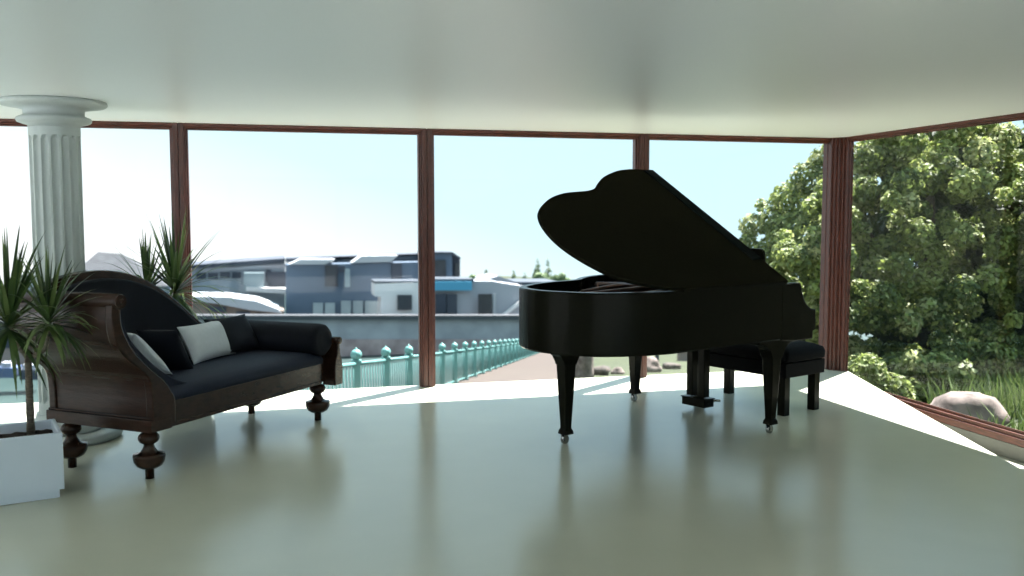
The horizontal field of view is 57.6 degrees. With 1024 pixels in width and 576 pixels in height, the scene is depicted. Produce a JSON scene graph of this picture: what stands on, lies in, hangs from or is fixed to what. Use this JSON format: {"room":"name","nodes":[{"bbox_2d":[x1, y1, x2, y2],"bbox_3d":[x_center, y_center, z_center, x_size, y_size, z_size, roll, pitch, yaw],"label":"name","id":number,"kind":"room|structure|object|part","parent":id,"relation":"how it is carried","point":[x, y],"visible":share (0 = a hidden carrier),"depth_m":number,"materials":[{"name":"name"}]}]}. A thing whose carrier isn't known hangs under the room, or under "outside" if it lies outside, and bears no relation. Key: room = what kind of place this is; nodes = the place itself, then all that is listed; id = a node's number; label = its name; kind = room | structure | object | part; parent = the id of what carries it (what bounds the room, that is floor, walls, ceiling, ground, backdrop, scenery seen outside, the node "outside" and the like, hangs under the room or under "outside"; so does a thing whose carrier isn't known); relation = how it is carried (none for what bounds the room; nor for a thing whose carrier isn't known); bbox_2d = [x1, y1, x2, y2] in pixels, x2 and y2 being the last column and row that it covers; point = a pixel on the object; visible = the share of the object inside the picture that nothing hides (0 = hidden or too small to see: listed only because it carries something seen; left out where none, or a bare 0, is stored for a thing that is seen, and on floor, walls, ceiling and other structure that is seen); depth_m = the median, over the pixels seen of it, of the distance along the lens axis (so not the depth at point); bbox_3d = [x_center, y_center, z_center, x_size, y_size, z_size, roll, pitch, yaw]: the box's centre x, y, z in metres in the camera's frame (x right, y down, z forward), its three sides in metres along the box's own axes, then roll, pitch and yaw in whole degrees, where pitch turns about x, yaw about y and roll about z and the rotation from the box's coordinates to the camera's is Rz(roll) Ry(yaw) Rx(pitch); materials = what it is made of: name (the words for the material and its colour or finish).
{"room":"music room","nodes":[
{"label":"music room","id":0,"kind":"room"},
{"bbox_2d":[0,419,64,505],"bbox_3d":[-2.665,0.941,5.039,0.500,0.355,0.500,-1,5,-14],"label":"planter","id":1,"kind":"object","parent":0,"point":[31,453],"depth_m":4.91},
{"bbox_2d":[0,119,182,297],"bbox_3d":[-3.720,-0.099,7.453,2.049,2.460,0.120,-1,5,-14],"label":"window","id":2,"kind":"structure","parent":0,"point":[172,127],"depth_m":7.56,"materials":[{"name":"brown wood"}]},
{"bbox_2d":[178,123,427,386],"bbox_3d":[-1.738,-0.137,7.953,2.033,2.460,0.120,-1,5,-14],"label":"window","id":3,"kind":"structure","parent":0,"point":[183,128],"depth_m":7.98,"materials":[{"name":"brown wood"}]},
{"bbox_2d":[0,369,1023,575],"bbox_3d":[-0.441,1.335,2.873,10.300,0.100,10.774,-1,5,-14],"label":"floor","id":4,"kind":"structure","parent":0,"point":[463,479],"depth_m":5.16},
{"bbox_2d":[0,224,101,505],"bbox_3d":[-2.585,0.390,4.970,1.012,1.464,0.928,-3,5,-31],"label":"dracaena","id":5,"kind":"object","parent":4,"relation":"on","point":[31,451],"visible":0.98,"depth_m":4.92,"materials":[{"name":"plant"}]},
{"bbox_3d":[-2.653,0.110,4.907,0.854,0.896,0.928,-3,5,-31],"label":"crown","id":6,"kind":"part","parent":5,"relation":"part of","materials":[{"name":"green plant"}]},
{"bbox_3d":[-2.455,0.126,4.952,0.705,0.730,0.684,2,5,22],"label":"crown","id":7,"kind":"part","parent":5,"relation":"part of","materials":[{"name":"green plant"}]},
{"bbox_2d":[0,95,122,445],"bbox_3d":[-3.031,-0.107,6.247,0.720,2.260,0.720,-1,5,-14],"label":"fluted column","id":8,"kind":"structure","parent":4,"relation":"on","point":[54,124],"depth_m":6.09,"materials":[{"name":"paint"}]},
{"bbox_2d":[104,211,247,322],"bbox_3d":[-2.544,0.169,7.047,1.143,1.587,1.129,-2,5,-22],"label":"dracaena","id":9,"kind":"object","parent":4,"relation":"on","point":[173,279],"visible":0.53,"depth_m":6.93,"materials":[{"name":"plant"}]},
{"bbox_3d":[-2.723,-0.031,7.001,0.789,0.850,0.789,-2,5,-22],"label":"crown","id":10,"kind":"part","parent":9,"relation":"part of","materials":[{"name":"green plant"}]},
{"bbox_2d":[12,270,342,478],"bbox_3d":[-2.064,0.451,6.110,0.891,1.168,2.124,2,5,23],"label":"sofa","id":11,"kind":"object","parent":4,"relation":"on","point":[123,390],"visible":0.89,"depth_m":5.55,"materials":[{"name":"black leather"}]},
{"bbox_3d":[-2.640,0.926,5.588,0.179,0.300,0.180,2,5,23],"label":"leg","id":12,"kind":"part","parent":11,"relation":"part of","materials":[{"name":"brown wood"}]},
{"bbox_3d":[-2.426,0.435,5.354,0.740,0.745,0.418,2,5,23],"label":"head panel","id":13,"kind":"part","parent":11,"relation":"part of","materials":[{"name":"brown wood"}]},
{"bbox_3d":[-2.433,0.291,6.228,0.080,0.868,2.013,2,5,23],"label":"frame","id":14,"kind":"part","parent":11,"relation":"part of","materials":[{"name":"brown wood"}]},
{"bbox_3d":[-2.084,0.944,5.354,0.179,0.300,0.180,2,5,23],"label":"leg","id":15,"kind":"part","parent":11,"relation":"part of","materials":[{"name":"brown wood"}]},
{"bbox_2d":[127,333,171,373],"bbox_3d":[-2.265,0.390,5.578,0.320,0.281,0.290,2,5,23],"label":"throw pillow","id":16,"kind":"object","parent":11,"relation":"on","point":[139,343],"visible":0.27,"depth_m":5.50,"materials":[{"name":"white fabric"}]},
{"bbox_2d":[136,330,193,369],"bbox_3d":[-2.199,0.395,5.915,0.270,0.286,0.236,0,4,5],"label":"throw pillow","id":17,"kind":"object","parent":11,"relation":"on","point":[168,345],"visible":0.79,"depth_m":5.83,"materials":[{"name":"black fabric"}]},
{"bbox_2d":[177,321,235,364],"bbox_3d":[-2.102,0.365,6.438,0.167,0.249,0.531,1,5,13],"label":"throw pillow","id":18,"kind":"object","parent":11,"relation":"on","point":[202,342],"visible":0.99,"depth_m":6.33,"materials":[{"name":"white fabric"}]},
{"bbox_2d":[203,314,258,352],"bbox_3d":[-2.013,0.333,6.725,0.191,0.248,0.426,2,5,28],"label":"throw pillow","id":19,"kind":"object","parent":11,"relation":"on","point":[240,334],"visible":0.73,"depth_m":6.71,"materials":[{"name":"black fabric"}]},
{"bbox_3d":[-2.000,0.556,6.219,0.700,0.102,1.610,2,5,23],"label":"seat","id":20,"kind":"part","parent":11,"relation":"part of","materials":[{"name":"blue fabric"}]},
{"bbox_3d":[-1.709,0.678,6.078,0.053,0.150,1.580,2,5,23],"label":"rail","id":21,"kind":"part","parent":11,"relation":"part of","materials":[{"name":"brown wood"}]},
{"bbox_3d":[-1.992,0.809,7.118,0.179,0.300,0.180,2,5,23],"label":"leg","id":22,"kind":"part","parent":11,"relation":"part of","materials":[{"name":"brown wood"}]},
{"bbox_3d":[-1.709,0.368,6.914,0.755,0.240,0.250,2,5,23],"label":"bolster arm","id":23,"kind":"part","parent":11,"relation":"part of","materials":[{"name":"blue fabric"}]},
{"bbox_3d":[-1.435,0.827,6.884,0.179,0.300,0.180,2,5,23],"label":"leg","id":24,"kind":"part","parent":11,"relation":"part of","materials":[{"name":"brown wood"}]},
{"bbox_3d":[-1.733,0.526,7.005,0.740,0.312,0.165,2,5,23],"label":"foot panel","id":25,"kind":"part","parent":11,"relation":"part of","materials":[{"name":"brown wood"}]},
{"bbox_3d":[-1.306,0.386,6.881,0.095,0.056,0.056,2,5,23],"label":"arm knob","id":26,"kind":"part","parent":11,"relation":"part of","materials":[{"name":"brown wood"}]},
{"bbox_2d":[519,169,815,443],"bbox_3d":[0.863,0.068,6.541,2.073,1.865,1.544,-3,5,-37],"label":"grand piano","id":27,"kind":"object","parent":4,"relation":"on","point":[672,279],"visible":1,"depth_m":6.07,"materials":[{"name":"paint"}]},
{"bbox_3d":[0.356,0.670,6.152,0.100,0.596,0.100,-3,5,-37],"label":"leg","id":28,"kind":"part","parent":27,"relation":"part of","materials":[{"name":"paint"}]},
{"bbox_3d":[0.705,0.067,6.423,1.512,0.128,1.359,-3,5,-37],"label":"iron plate","id":29,"kind":"part","parent":27,"relation":"part of","materials":[{"name":"orange metal"}]},
{"bbox_3d":[1.001,0.562,7.570,0.100,0.596,0.100,-3,5,-37],"label":"leg","id":30,"kind":"part","parent":27,"relation":"part of","materials":[{"name":"paint"}]},
{"bbox_3d":[0.816,-0.440,6.321,1.661,0.820,1.313,-3,5,-37],"label":"lid","id":31,"kind":"part","parent":27,"relation":"part of","materials":[{"name":"paint"}]},
{"bbox_3d":[1.410,0.561,7.282,0.064,0.550,0.060,-3,5,-37],"label":"lyre post","id":32,"kind":"part","parent":27,"relation":"part of","materials":[{"name":"paint"}]},
{"bbox_3d":[1.482,0.568,7.187,0.064,0.550,0.060,-3,5,-37],"label":"lyre post","id":33,"kind":"part","parent":27,"relation":"part of","materials":[{"name":"paint"}]},
{"bbox_3d":[1.443,-0.014,6.030,1.000,0.028,0.040,-3,5,-37],"label":"hinge rail","id":34,"kind":"part","parent":27,"relation":"part of","materials":[{"name":"paint"}]},
{"bbox_3d":[1.793,0.648,6.448,0.100,0.596,0.100,-3,5,-37],"label":"leg","id":35,"kind":"part","parent":27,"relation":"part of","materials":[{"name":"paint"}]},
{"bbox_3d":[1.964,0.163,6.470,0.385,0.397,0.072,-3,5,-37],"label":"arm","id":36,"kind":"part","parent":27,"relation":"part of","materials":[{"name":"paint"}]},
{"bbox_2d":[697,340,824,415],"bbox_3d":[1.958,0.664,7.479,0.516,0.535,0.956,-3,5,-37],"label":"piano bench","id":37,"kind":"object","parent":4,"relation":"on","point":[799,358],"visible":0.64,"depth_m":7.20,"materials":[{"name":"leather"}]},
{"bbox_3d":[1.849,0.732,7.934,0.066,0.330,0.066,-3,5,-37],"label":"leg","id":38,"kind":"part","parent":37,"relation":"part of","materials":[{"name":"paint"}]},
{"bbox_3d":[1.958,0.584,7.475,0.490,0.110,0.932,-3,5,-37],"label":"frame","id":39,"kind":"part","parent":37,"relation":"part of","materials":[{"name":"wood"}]},
{"bbox_3d":[1.958,0.464,7.464,0.516,0.135,0.956,-3,5,-37],"label":"seat","id":40,"kind":"part","parent":37,"relation":"part of","materials":[{"name":"leather"}]},
{"bbox_3d":[2.054,0.800,7.045,0.066,0.330,0.066,-3,5,-37],"label":"leg","id":41,"kind":"part","parent":37,"relation":"part of","materials":[{"name":"paint"}]},
{"bbox_3d":[2.352,0.782,7.270,0.066,0.330,0.066,-3,5,-37],"label":"leg","id":42,"kind":"part","parent":37,"relation":"part of","materials":[{"name":"paint"}]},
{"bbox_2d":[0,0,1023,137],"bbox_3d":[-0.480,-1.026,2.662,10.308,0.120,10.834,-1,5,-14],"label":"ceiling","id":43,"kind":"structure","parent":0,"point":[772,68],"depth_m":4.55,"materials":[{"name":"white paint"}]},
{"bbox_2d":[427,128,643,386],"bbox_3d":[0.225,-0.175,8.448,2.008,2.460,0.120,-1,5,-14],"label":"window","id":44,"kind":"structure","parent":0,"point":[638,138],"depth_m":8.20,"materials":[{"name":"brown wood"}]},
{"bbox_2d":[642,134,830,377],"bbox_3d":[2.167,-0.213,8.937,1.989,2.460,0.120,-1,5,-14],"label":"window","id":45,"kind":"structure","parent":0,"point":[647,137],"depth_m":8.94,"materials":[{"name":"brown wood"}]},
{"bbox_2d":[823,137,845,370],"bbox_3d":[3.155,-0.225,9.098,0.131,2.460,0.221,-1,5,-14],"label":"window frame","id":46,"kind":"structure","parent":0,"point":[834,212],"depth_m":9.06,"materials":[{"name":"brown wood"}]},
{"bbox_2d":[840,112,1023,447],"bbox_3d":[3.518,-0.130,7.854,0.050,2.460,2.416,-1,5,-14],"label":"window","id":47,"kind":"structure","parent":0,"point":[976,425],"depth_m":8.04,"materials":[{"name":"brown wood"}]},
{"bbox_2d":[937,421,1023,462],"bbox_3d":[3.496,1.238,8.067,0.060,0.300,2.700,-1,5,-14],"label":"trim","id":48,"kind":"structure","parent":0,"point":[998,447],"depth_m":7.14,"materials":[{"name":"concrete"}]},
{"bbox_2d":[995,454,1023,468],"bbox_3d":[2.894,1.305,7.454,1.406,0.120,3.800,-1,5,-14],"label":"floor","id":49,"kind":"structure","parent":0,"point":[1018,464],"depth_m":6.88,"materials":[{"name":"concrete"}]},
{"label":"outside","id":50,"kind":"structure","parent":0,"visible":0},
{"bbox_2d":[192,292,283,313],"bbox_3d":[-52.993,4.424,179.833,17.426,6.858,11.000,-1,5,-14],"label":"boat","id":51,"kind":"object","parent":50,"point":[250,304],"visible":0.59,"depth_m":175.16,"materials":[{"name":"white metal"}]},
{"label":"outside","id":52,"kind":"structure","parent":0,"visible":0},
{"bbox_2d":[532,258,540,278],"bbox_3d":[6.636,-1.869,254.062,5.350,12.566,5.058,-1,5,-14],"label":"conifer","id":53,"kind":"object","parent":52,"point":[537,262],"visible":0.1,"depth_m":253.62,"materials":[{"name":"green plant"}]},
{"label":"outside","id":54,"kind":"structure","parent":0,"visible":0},
{"bbox_2d":[575,353,1023,429],"bbox_3d":[37.874,6.366,79.555,126.196,21.698,195.966,-1,5,-14],"label":"ground","id":55,"kind":"structure","parent":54,"point":[612,362],"depth_m":43.71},
{"bbox_2d":[575,356,593,377],"bbox_3d":[2.324,2.413,31.203,0.866,1.172,0.798,3,5,32],"label":"boulder","id":56,"kind":"object","parent":55,"relation":"on","point":[585,365],"visible":0.43,"depth_m":30.82,"materials":[{"name":"grey stone"}]},
{"bbox_2d":[594,365,610,374],"bbox_3d":[3.165,2.897,32.913,0.666,0.366,0.840,2,5,26],"label":"boulder","id":57,"kind":"object","parent":55,"relation":"on","point":[598,370],"visible":0.8,"depth_m":32.60,"materials":[{"name":"grey stone"}]},
{"bbox_2d":[610,367,624,373],"bbox_3d":[3.800,2.998,33.873,0.516,0.265,0.533,4,6,41],"label":"boulder","id":58,"kind":"object","parent":55,"relation":"on","point":[617,370],"visible":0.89,"depth_m":33.72,"materials":[{"name":"beige stone"}]},
{"bbox_2d":[647,356,661,371],"bbox_3d":[5.327,2.945,36.032,0.801,0.618,0.809,-1,5,-18],"label":"boulder","id":59,"kind":"object","parent":55,"relation":"on","point":[653,365],"visible":0.59,"depth_m":35.79,"materials":[{"name":"beige stone"}]},
{"bbox_2d":[662,362,680,368],"bbox_3d":[6.749,3.288,39.373,0.764,0.276,0.653,-2,5,-24],"label":"boulder","id":60,"kind":"object","parent":55,"relation":"on","point":[668,365],"visible":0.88,"depth_m":39.14,"materials":[{"name":"grey stone"}]},
{"bbox_2d":[677,352,686,360],"bbox_3d":[10.783,3.848,52.097,3.300,0.800,0.500,-1,5,-14],"label":"wall","id":61,"kind":"structure","parent":55,"relation":"on","point":[680,356],"depth_m":51.56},
{"bbox_2d":[738,120,1023,403],"bbox_3d":[7.400,-0.437,14.973,8.414,5.631,5.332,-2,5,-20],"label":"broadleaf tree","id":62,"kind":"object","parent":55,"relation":"on","point":[958,308],"visible":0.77,"depth_m":13.18,"materials":[{"name":"green plant"}]},
{"bbox_2d":[930,391,1010,426],"bbox_3d":[4.970,1.328,10.191,0.857,0.392,0.642,0,4,4],"label":"boulder","id":63,"kind":"object","parent":55,"relation":"on","point":[956,401],"visible":0.5,"depth_m":9.97,"materials":[{"name":"grey stone"}]},
{"bbox_2d":[918,362,1023,430],"bbox_3d":[6.291,1.511,12.105,7.038,2.189,9.674,-1,5,-14],"label":"grass","id":64,"kind":"structure","parent":55,"relation":"on","point":[1010,394],"depth_m":10.97,"materials":[{"name":"green plant"}]},
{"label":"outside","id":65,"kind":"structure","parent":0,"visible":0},
{"bbox_2d":[286,252,417,313],"bbox_3d":[-33.272,0.335,195.899,28.014,14.899,13.000,-1,5,-14],"label":"building","id":66,"kind":"structure","parent":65,"point":[314,284],"depth_m":189.77,"materials":[{"name":"grey concrete"}]},
{"bbox_2d":[289,258,334,264],"bbox_3d":[-40.838,-5.436,189.918,9.046,1.062,6.000,-1,5,-14],"label":"roof light","id":67,"kind":"object","parent":66,"relation":"attached to","point":[293,261],"depth_m":187.38,"materials":[{"name":"white metal"}]},
{"bbox_2d":[350,254,397,262],"bbox_3d":[-28.644,-6.089,192.960,9.345,1.426,6.000,-1,5,-14],"label":"roof light","id":68,"kind":"object","parent":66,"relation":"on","point":[386,258],"depth_m":190.56,"materials":[{"name":"white metal"}]},
{"bbox_2d":[435,250,459,276],"bbox_3d":[-15.506,-4.425,198.487,7.868,6.884,9.000,-1,5,-14],"label":"tower block","id":69,"kind":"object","parent":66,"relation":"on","point":[447,263],"visible":0.6,"depth_m":194.70,"materials":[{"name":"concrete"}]},
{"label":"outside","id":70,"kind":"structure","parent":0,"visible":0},
{"bbox_2d":[85,252,170,292],"bbox_3d":[-76.151,0.876,181.448,19.109,15.700,16.000,-1,5,-14],"label":"house","id":71,"kind":"structure","parent":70,"point":[96,262],"depth_m":179.50,"materials":[{"name":"grey tile"}]},
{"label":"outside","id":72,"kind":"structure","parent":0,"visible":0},
{"bbox_2d":[499,276,572,279],"bbox_3d":[10.675,4.578,290.640,85.331,14.966,40.000,-1,5,-14],"label":"hill","id":73,"kind":"structure","parent":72,"point":[505,277],"depth_m":302.14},
{"bbox_2d":[544,257,551,279],"bbox_3d":[10.688,-2.067,273.665,5.329,13.896,5.278,-1,5,-14],"label":"conifer","id":74,"kind":"object","parent":73,"relation":"on","point":[547,269],"visible":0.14,"depth_m":272.96,"materials":[{"name":"green plant"}]},
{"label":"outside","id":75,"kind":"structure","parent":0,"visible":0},
{"bbox_2d":[445,353,556,383],"bbox_3d":[4.559,5.454,82.803,51.215,18.638,140.977,-1,5,-14],"label":"path","id":76,"kind":"structure","parent":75,"point":[540,366],"depth_m":33.66,"materials":[{"name":"beige concrete"}]},
{"bbox_2d":[299,338,539,390],"bbox_3d":[-0.045,2.954,43.333,0.217,9.452,65.860,0,4,5],"label":"railing","id":77,"kind":"object","parent":76,"relation":"on","point":[494,356],"visible":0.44,"depth_m":24.29,"materials":[{"name":"teal metal"}]},
{"bbox_3d":[-2.533,1.544,13.597,0.060,1.138,2.125,0,4,5],"label":"bar panel","id":78,"kind":"part","parent":77,"relation":"part of","materials":[{"name":"teal paint"}]},
{"bbox_3d":[-2.445,1.528,14.654,0.180,1.205,0.176,-1,5,-14],"label":"post","id":79,"kind":"part","parent":77,"relation":"part of","materials":[{"name":"teal metal"}]},
{"bbox_3d":[-2.356,1.649,15.721,0.060,1.138,2.125,0,4,5],"label":"bar panel","id":80,"kind":"part","parent":77,"relation":"part of","materials":[{"name":"teal paint"}]},
{"bbox_3d":[-2.267,1.633,16.778,0.180,1.205,0.176,-1,5,-14],"label":"post","id":81,"kind":"part","parent":77,"relation":"part of","materials":[{"name":"teal metal"}]},
{"bbox_3d":[-2.178,1.754,17.846,0.060,1.138,2.125,0,4,5],"label":"bar panel","id":82,"kind":"part","parent":77,"relation":"part of","materials":[{"name":"teal paint"}]},
{"bbox_3d":[-2.089,1.738,18.903,0.180,1.205,0.176,-1,5,-14],"label":"post","id":83,"kind":"part","parent":77,"relation":"part of","materials":[{"name":"teal metal"}]},
{"bbox_3d":[-2.000,1.859,19.970,0.060,1.138,2.125,0,4,5],"label":"bar panel","id":84,"kind":"part","parent":77,"relation":"part of","materials":[{"name":"teal paint"}]},
{"bbox_3d":[-1.822,1.964,22.094,0.060,1.138,2.125,0,4,5],"label":"bar panel","id":85,"kind":"part","parent":77,"relation":"part of","materials":[{"name":"teal paint"}]},
{"bbox_3d":[-1.734,1.948,23.151,0.180,1.205,0.176,-1,5,-14],"label":"post","id":86,"kind":"part","parent":77,"relation":"part of","materials":[{"name":"teal metal"}]},
{"bbox_3d":[-1.645,2.068,24.218,0.060,1.138,2.125,0,4,5],"label":"bar panel","id":87,"kind":"part","parent":77,"relation":"part of","materials":[{"name":"teal paint"}]},
{"bbox_3d":[-1.556,2.053,25.275,0.180,1.205,0.176,-1,5,-14],"label":"post","id":88,"kind":"part","parent":77,"relation":"part of","materials":[{"name":"teal metal"}]},
{"bbox_3d":[-1.467,2.173,26.343,0.060,1.138,2.125,0,4,5],"label":"bar panel","id":89,"kind":"part","parent":77,"relation":"part of","materials":[{"name":"teal paint"}]},
{"bbox_3d":[-1.378,2.157,27.400,0.180,1.205,0.176,-1,5,-14],"label":"post","id":90,"kind":"part","parent":77,"relation":"part of","materials":[{"name":"teal metal"}]},
{"bbox_3d":[-1.289,2.278,28.467,0.060,1.138,2.125,0,4,5],"label":"bar panel","id":91,"kind":"part","parent":77,"relation":"part of","materials":[{"name":"teal paint"}]},
{"bbox_3d":[-1.200,2.262,29.524,0.180,1.205,0.176,-1,5,-14],"label":"post","id":92,"kind":"part","parent":77,"relation":"part of","materials":[{"name":"teal metal"}]},
{"bbox_3d":[-1.111,2.383,30.591,0.060,1.138,2.125,0,4,5],"label":"bar panel","id":93,"kind":"part","parent":77,"relation":"part of","materials":[{"name":"teal paint"}]},
{"bbox_3d":[-1.022,2.367,31.648,0.180,1.205,0.176,-1,5,-14],"label":"post","id":94,"kind":"part","parent":77,"relation":"part of","materials":[{"name":"teal metal"}]},
{"bbox_3d":[-0.933,2.488,32.716,0.060,1.138,2.125,0,4,5],"label":"bar panel","id":95,"kind":"part","parent":77,"relation":"part of","materials":[{"name":"teal paint"}]},
{"bbox_3d":[-0.845,2.472,33.773,0.180,1.205,0.176,-1,5,-14],"label":"post","id":96,"kind":"part","parent":77,"relation":"part of","materials":[{"name":"teal metal"}]},
{"bbox_3d":[-0.756,2.593,34.840,0.060,1.138,2.125,0,4,5],"label":"bar panel","id":97,"kind":"part","parent":77,"relation":"part of","materials":[{"name":"teal paint"}]},
{"bbox_3d":[-0.667,2.577,35.897,0.180,1.205,0.176,-1,5,-14],"label":"post","id":98,"kind":"part","parent":77,"relation":"part of","materials":[{"name":"teal metal"}]},
{"bbox_3d":[-0.578,2.697,36.964,0.060,1.138,2.125,0,4,5],"label":"bar panel","id":99,"kind":"part","parent":77,"relation":"part of","materials":[{"name":"teal paint"}]},
{"bbox_3d":[-0.489,2.682,38.021,0.180,1.205,0.176,-1,5,-14],"label":"post","id":100,"kind":"part","parent":77,"relation":"part of","materials":[{"name":"teal metal"}]},
{"bbox_3d":[-0.400,2.802,39.088,0.060,1.138,2.125,0,4,5],"label":"bar panel","id":101,"kind":"part","parent":77,"relation":"part of","materials":[{"name":"teal paint"}]},
{"bbox_3d":[-0.311,2.786,40.145,0.180,1.205,0.176,-1,5,-14],"label":"post","id":102,"kind":"part","parent":77,"relation":"part of","materials":[{"name":"teal metal"}]},
{"bbox_3d":[-0.223,2.907,41.213,0.060,1.138,2.125,0,4,5],"label":"bar panel","id":103,"kind":"part","parent":77,"relation":"part of","materials":[{"name":"teal paint"}]},
{"bbox_3d":[-0.134,2.891,42.270,0.180,1.205,0.176,-1,5,-14],"label":"post","id":104,"kind":"part","parent":77,"relation":"part of","materials":[{"name":"teal metal"}]},
{"bbox_3d":[-0.045,3.012,43.337,0.060,1.138,2.125,0,4,5],"label":"bar panel","id":105,"kind":"part","parent":77,"relation":"part of","materials":[{"name":"teal paint"}]},
{"bbox_3d":[0.044,2.996,44.394,0.180,1.205,0.176,-1,5,-14],"label":"post","id":106,"kind":"part","parent":77,"relation":"part of","materials":[{"name":"teal metal"}]},
{"bbox_3d":[0.133,3.117,45.461,0.060,1.138,2.125,0,4,5],"label":"bar panel","id":107,"kind":"part","parent":77,"relation":"part of","materials":[{"name":"teal paint"}]},
{"bbox_3d":[0.222,3.101,46.518,0.180,1.205,0.176,-1,5,-14],"label":"post","id":108,"kind":"part","parent":77,"relation":"part of","materials":[{"name":"teal metal"}]},
{"bbox_3d":[0.400,3.206,48.642,0.180,1.205,0.176,-1,5,-14],"label":"post","id":109,"kind":"part","parent":77,"relation":"part of","materials":[{"name":"teal metal"}]},
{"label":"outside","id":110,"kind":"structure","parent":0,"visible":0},
{"bbox_2d":[197,314,518,355],"bbox_3d":[-19.393,9.371,178.178,93.530,10.961,2.600,-1,5,-14],"label":"wall","id":111,"kind":"structure","parent":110,"point":[370,333],"depth_m":176.97,"materials":[{"name":"stone"}]},
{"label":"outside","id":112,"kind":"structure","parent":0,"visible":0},
{"bbox_2d":[0,320,24,365],"bbox_3d":[-88.355,9.474,166.599,13.522,8.218,10.000,-1,5,-14],"label":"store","id":113,"kind":"structure","parent":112,"point":[6,355],"depth_m":162.72,"materials":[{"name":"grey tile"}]},
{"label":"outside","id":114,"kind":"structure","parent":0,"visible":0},
{"bbox_2d":[534,272,550,279],"bbox_3d":[8.153,-1.821,246.071,5.020,4.819,3.294,-1,5,-14],"label":"round bush","id":115,"kind":"object","parent":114,"point":[537,275],"visible":0.49,"depth_m":245.07,"materials":[{"name":"green plant"}]},
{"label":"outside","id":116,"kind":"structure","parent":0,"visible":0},
{"bbox_2d":[551,272,570,280],"bbox_3d":[12.776,-1.776,238.888,5.754,4.668,2.605,-1,5,-14],"label":"round bush","id":117,"kind":"object","parent":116,"point":[560,277],"visible":0.41,"depth_m":238.20,"materials":[{"name":"green plant"}]},
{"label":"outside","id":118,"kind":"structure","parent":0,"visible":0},
{"bbox_2d":[475,273,552,285],"bbox_3d":[1.091,-0.315,212.319,17.515,5.637,12.000,-1,5,-14],"label":"house","id":119,"kind":"structure","parent":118,"point":[488,276],"depth_m":208.06,"materials":[{"name":"grey concrete"}]},
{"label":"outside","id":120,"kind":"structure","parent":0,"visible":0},
{"bbox_2d":[192,256,285,313],"bbox_3d":[-60.816,0.749,202.913,22.689,14.626,20.000,-1,5,-14],"label":"warehouse","id":121,"kind":"structure","parent":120,"point":[263,277],"depth_m":197.86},
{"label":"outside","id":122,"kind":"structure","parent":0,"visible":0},
{"bbox_2d":[0,295,872,403],"bbox_3d":[-70.748,14.504,159.034,460.000,1.000,300.000,-1,5,-14],"label":"water","id":123,"kind":"structure","parent":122,"point":[7,385],"depth_m":149.83,"materials":[{"name":"teal liquid"}]},
{"bbox_2d":[0,361,21,377],"bbox_3d":[-74.777,12.082,138.690,2.801,2.232,3.000,-1,5,-14],"label":"moored boat","id":124,"kind":"object","parent":123,"relation":"on","point":[7,372],"visible":0.76,"depth_m":137.42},
{"bbox_2d":[18,363,37,379],"bbox_3d":[-71.730,12.450,139.490,3.238,2.263,3.000,-1,5,-14],"label":"moored boat","id":125,"kind":"object","parent":123,"relation":"on","point":[34,377],"visible":0.32,"depth_m":138.20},
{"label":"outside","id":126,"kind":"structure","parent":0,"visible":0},
{"bbox_2d":[371,277,521,313],"bbox_3d":[-12.708,2.868,186.462,30.133,9.904,7.700,-1,5,-14],"label":"building","id":127,"kind":"structure","parent":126,"point":[453,295],"depth_m":183.62,"materials":[{"name":"grey concrete"}]}
]}

